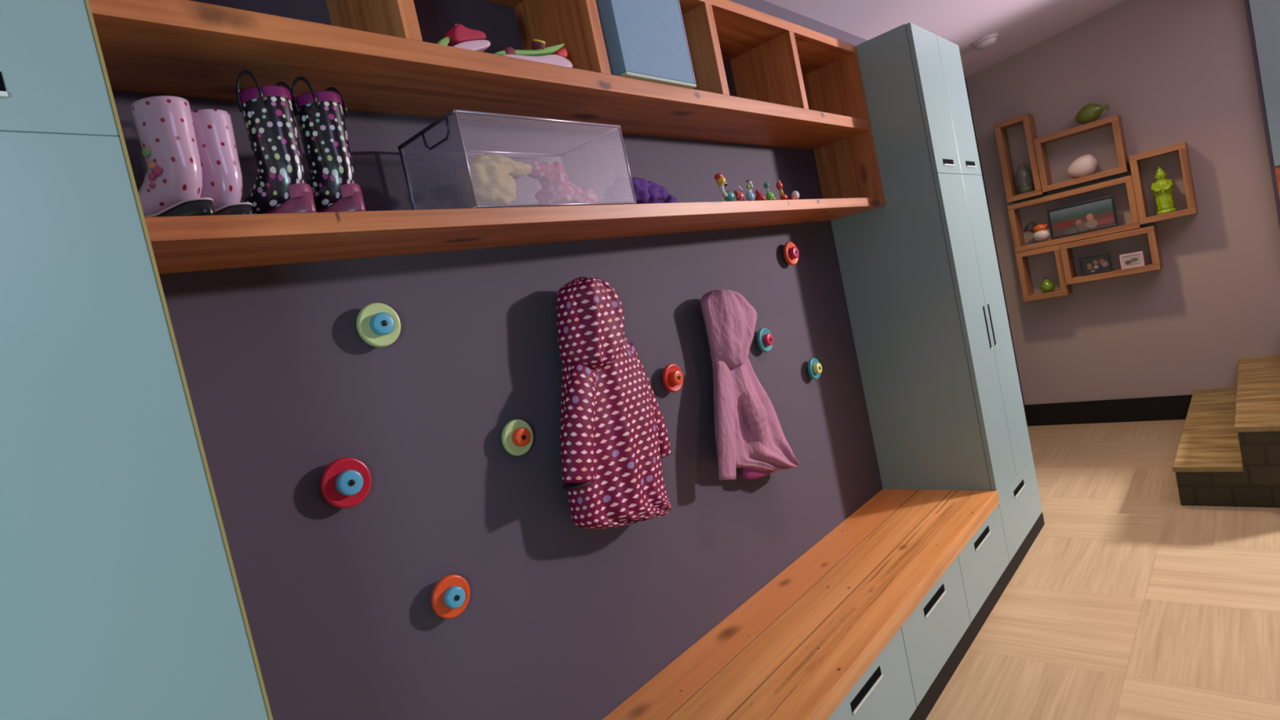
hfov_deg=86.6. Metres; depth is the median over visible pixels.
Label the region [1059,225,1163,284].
box shelf
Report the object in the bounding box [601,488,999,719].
bench top
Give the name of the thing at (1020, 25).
ceiling
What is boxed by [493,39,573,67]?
shoe
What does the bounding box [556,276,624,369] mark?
hood
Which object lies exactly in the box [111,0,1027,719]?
wall
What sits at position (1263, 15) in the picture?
upper cabinet
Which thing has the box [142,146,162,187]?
flower
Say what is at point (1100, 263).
picture frame
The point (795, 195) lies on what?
glass figurine
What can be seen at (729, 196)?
glass figurine
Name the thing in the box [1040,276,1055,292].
pear
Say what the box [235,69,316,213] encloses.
boot
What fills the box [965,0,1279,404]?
wall
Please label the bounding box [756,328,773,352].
wall hook
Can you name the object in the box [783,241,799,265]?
wall hook
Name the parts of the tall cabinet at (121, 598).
handle, door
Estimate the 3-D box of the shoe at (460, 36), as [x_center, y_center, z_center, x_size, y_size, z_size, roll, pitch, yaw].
[-0.381,-0.667,1.428,0.051,0.067,0.134,-9,5,43]
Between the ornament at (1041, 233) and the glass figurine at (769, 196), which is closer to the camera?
the glass figurine at (769, 196)
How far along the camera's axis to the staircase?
3.13 m
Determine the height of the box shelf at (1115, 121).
0.358 m
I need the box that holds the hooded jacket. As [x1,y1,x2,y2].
[700,289,799,479]
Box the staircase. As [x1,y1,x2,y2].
[1172,355,1279,507]
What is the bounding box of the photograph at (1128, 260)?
[1122,253,1142,266]
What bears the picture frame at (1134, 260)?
on the box shelf at (1067, 256)
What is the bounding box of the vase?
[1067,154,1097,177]
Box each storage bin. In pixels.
[397,109,636,209]
[595,0,696,88]
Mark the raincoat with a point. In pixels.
(615, 438)
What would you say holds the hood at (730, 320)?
attached to the hooded jacket
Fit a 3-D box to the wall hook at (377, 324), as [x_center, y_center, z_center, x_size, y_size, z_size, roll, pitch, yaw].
[-0.548,-0.074,1.427,0.052,0.095,0.095,-9,5,43]
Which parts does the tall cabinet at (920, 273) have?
door, handle, door, handle, door, handle, handle, door, handle, drawer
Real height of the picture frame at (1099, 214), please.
0.200 m
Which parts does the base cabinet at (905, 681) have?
handle, drawer, handle, drawer, handle, drawer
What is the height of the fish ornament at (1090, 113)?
0.123 m
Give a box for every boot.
[129,95,215,217]
[191,109,253,215]
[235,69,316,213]
[291,75,365,212]
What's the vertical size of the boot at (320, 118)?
0.246 m
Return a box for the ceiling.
[764,0,1125,77]
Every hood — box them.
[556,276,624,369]
[700,289,757,368]
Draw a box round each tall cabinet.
[0,0,273,719]
[830,22,1044,577]
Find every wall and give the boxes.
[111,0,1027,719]
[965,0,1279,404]
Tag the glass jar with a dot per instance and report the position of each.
(1024, 182)
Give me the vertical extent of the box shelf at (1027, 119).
0.544 m
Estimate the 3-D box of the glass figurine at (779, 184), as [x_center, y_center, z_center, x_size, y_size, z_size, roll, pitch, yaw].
[0.479,-0.574,2.295,0.022,0.070,0.046,-9,5,43]
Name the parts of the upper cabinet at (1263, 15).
door, wood panel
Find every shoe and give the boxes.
[435,23,490,52]
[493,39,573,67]
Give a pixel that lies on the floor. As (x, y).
(1129, 601)
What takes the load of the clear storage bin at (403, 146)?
on the cubby shelf at (797, 86)
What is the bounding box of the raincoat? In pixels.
[556,276,672,528]
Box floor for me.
[925,419,1279,719]
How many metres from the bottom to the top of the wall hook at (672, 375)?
0.090 m
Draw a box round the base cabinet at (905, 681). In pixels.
[826,504,1012,719]
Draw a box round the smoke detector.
[971,32,998,50]
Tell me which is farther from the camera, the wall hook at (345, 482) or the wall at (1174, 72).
the wall at (1174, 72)
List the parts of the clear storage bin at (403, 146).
handle, panel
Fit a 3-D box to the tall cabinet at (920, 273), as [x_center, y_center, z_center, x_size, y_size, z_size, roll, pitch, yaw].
[1.336,-0.247,3.140,0.490,2.300,0.614,-9,5,43]
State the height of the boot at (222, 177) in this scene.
0.177 m
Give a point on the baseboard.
(1166, 407)
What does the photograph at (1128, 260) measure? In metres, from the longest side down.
0.094 x 0.066 x 0.005 m
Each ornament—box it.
[1023,221,1050,241]
[1075,103,1109,124]
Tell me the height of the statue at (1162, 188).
0.291 m
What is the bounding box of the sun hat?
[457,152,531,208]
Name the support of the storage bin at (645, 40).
on the cubby shelf at (797, 86)
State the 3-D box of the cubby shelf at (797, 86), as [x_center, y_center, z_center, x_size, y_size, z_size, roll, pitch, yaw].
[-0.003,-0.720,1.963,0.259,0.674,2.688,-9,5,43]
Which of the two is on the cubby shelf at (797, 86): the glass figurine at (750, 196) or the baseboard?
the glass figurine at (750, 196)
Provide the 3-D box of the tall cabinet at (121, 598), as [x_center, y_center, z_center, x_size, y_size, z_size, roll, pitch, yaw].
[-0.834,0.368,0.725,0.490,2.300,0.614,-9,5,43]
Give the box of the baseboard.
[1024,394,1192,426]
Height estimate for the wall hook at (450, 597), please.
0.092 m
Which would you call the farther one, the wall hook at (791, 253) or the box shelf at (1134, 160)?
the box shelf at (1134, 160)
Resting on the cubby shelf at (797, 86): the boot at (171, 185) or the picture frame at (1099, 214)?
the boot at (171, 185)
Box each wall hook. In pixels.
[320,457,371,508]
[355,302,400,347]
[431,574,470,618]
[501,418,533,455]
[662,364,683,392]
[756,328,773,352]
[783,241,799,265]
[807,358,822,379]
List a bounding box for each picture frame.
[1046,195,1118,239]
[1079,252,1112,275]
[1119,250,1145,269]
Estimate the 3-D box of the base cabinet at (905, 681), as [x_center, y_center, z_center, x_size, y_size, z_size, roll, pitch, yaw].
[0.458,1.025,1.993,0.490,0.324,2.688,-9,5,43]
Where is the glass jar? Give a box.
[1016,164,1034,194]
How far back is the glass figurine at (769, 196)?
2.22 m
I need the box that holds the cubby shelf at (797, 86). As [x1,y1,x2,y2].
[88,0,885,274]
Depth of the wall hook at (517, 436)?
1.63 m
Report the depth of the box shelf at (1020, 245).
4.48 m
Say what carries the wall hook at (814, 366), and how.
attached to the wall at (561, 620)
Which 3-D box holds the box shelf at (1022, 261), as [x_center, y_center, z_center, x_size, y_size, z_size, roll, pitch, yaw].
[2.796,-0.605,4.700,0.269,0.345,0.159,-9,5,43]
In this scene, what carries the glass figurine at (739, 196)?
on the cubby shelf at (797, 86)
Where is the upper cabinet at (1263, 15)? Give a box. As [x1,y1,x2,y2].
[1244,0,1279,227]
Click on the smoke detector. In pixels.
(989, 40)
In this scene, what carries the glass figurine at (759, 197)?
on the cubby shelf at (797, 86)
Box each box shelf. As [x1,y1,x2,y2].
[993,113,1047,202]
[1007,175,1142,252]
[1015,243,1072,302]
[1033,114,1129,192]
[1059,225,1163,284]
[1128,142,1198,224]
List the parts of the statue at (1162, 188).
arm, arm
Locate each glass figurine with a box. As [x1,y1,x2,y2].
[714,173,735,201]
[733,186,745,200]
[746,179,755,200]
[755,190,765,200]
[763,182,775,199]
[776,180,787,199]
[790,191,799,199]
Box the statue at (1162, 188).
[1151,166,1177,215]
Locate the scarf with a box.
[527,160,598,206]
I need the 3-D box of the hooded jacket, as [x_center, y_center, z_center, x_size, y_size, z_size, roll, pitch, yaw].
[0.340,0.097,2.264,0.121,0.682,0.463,-9,5,43]

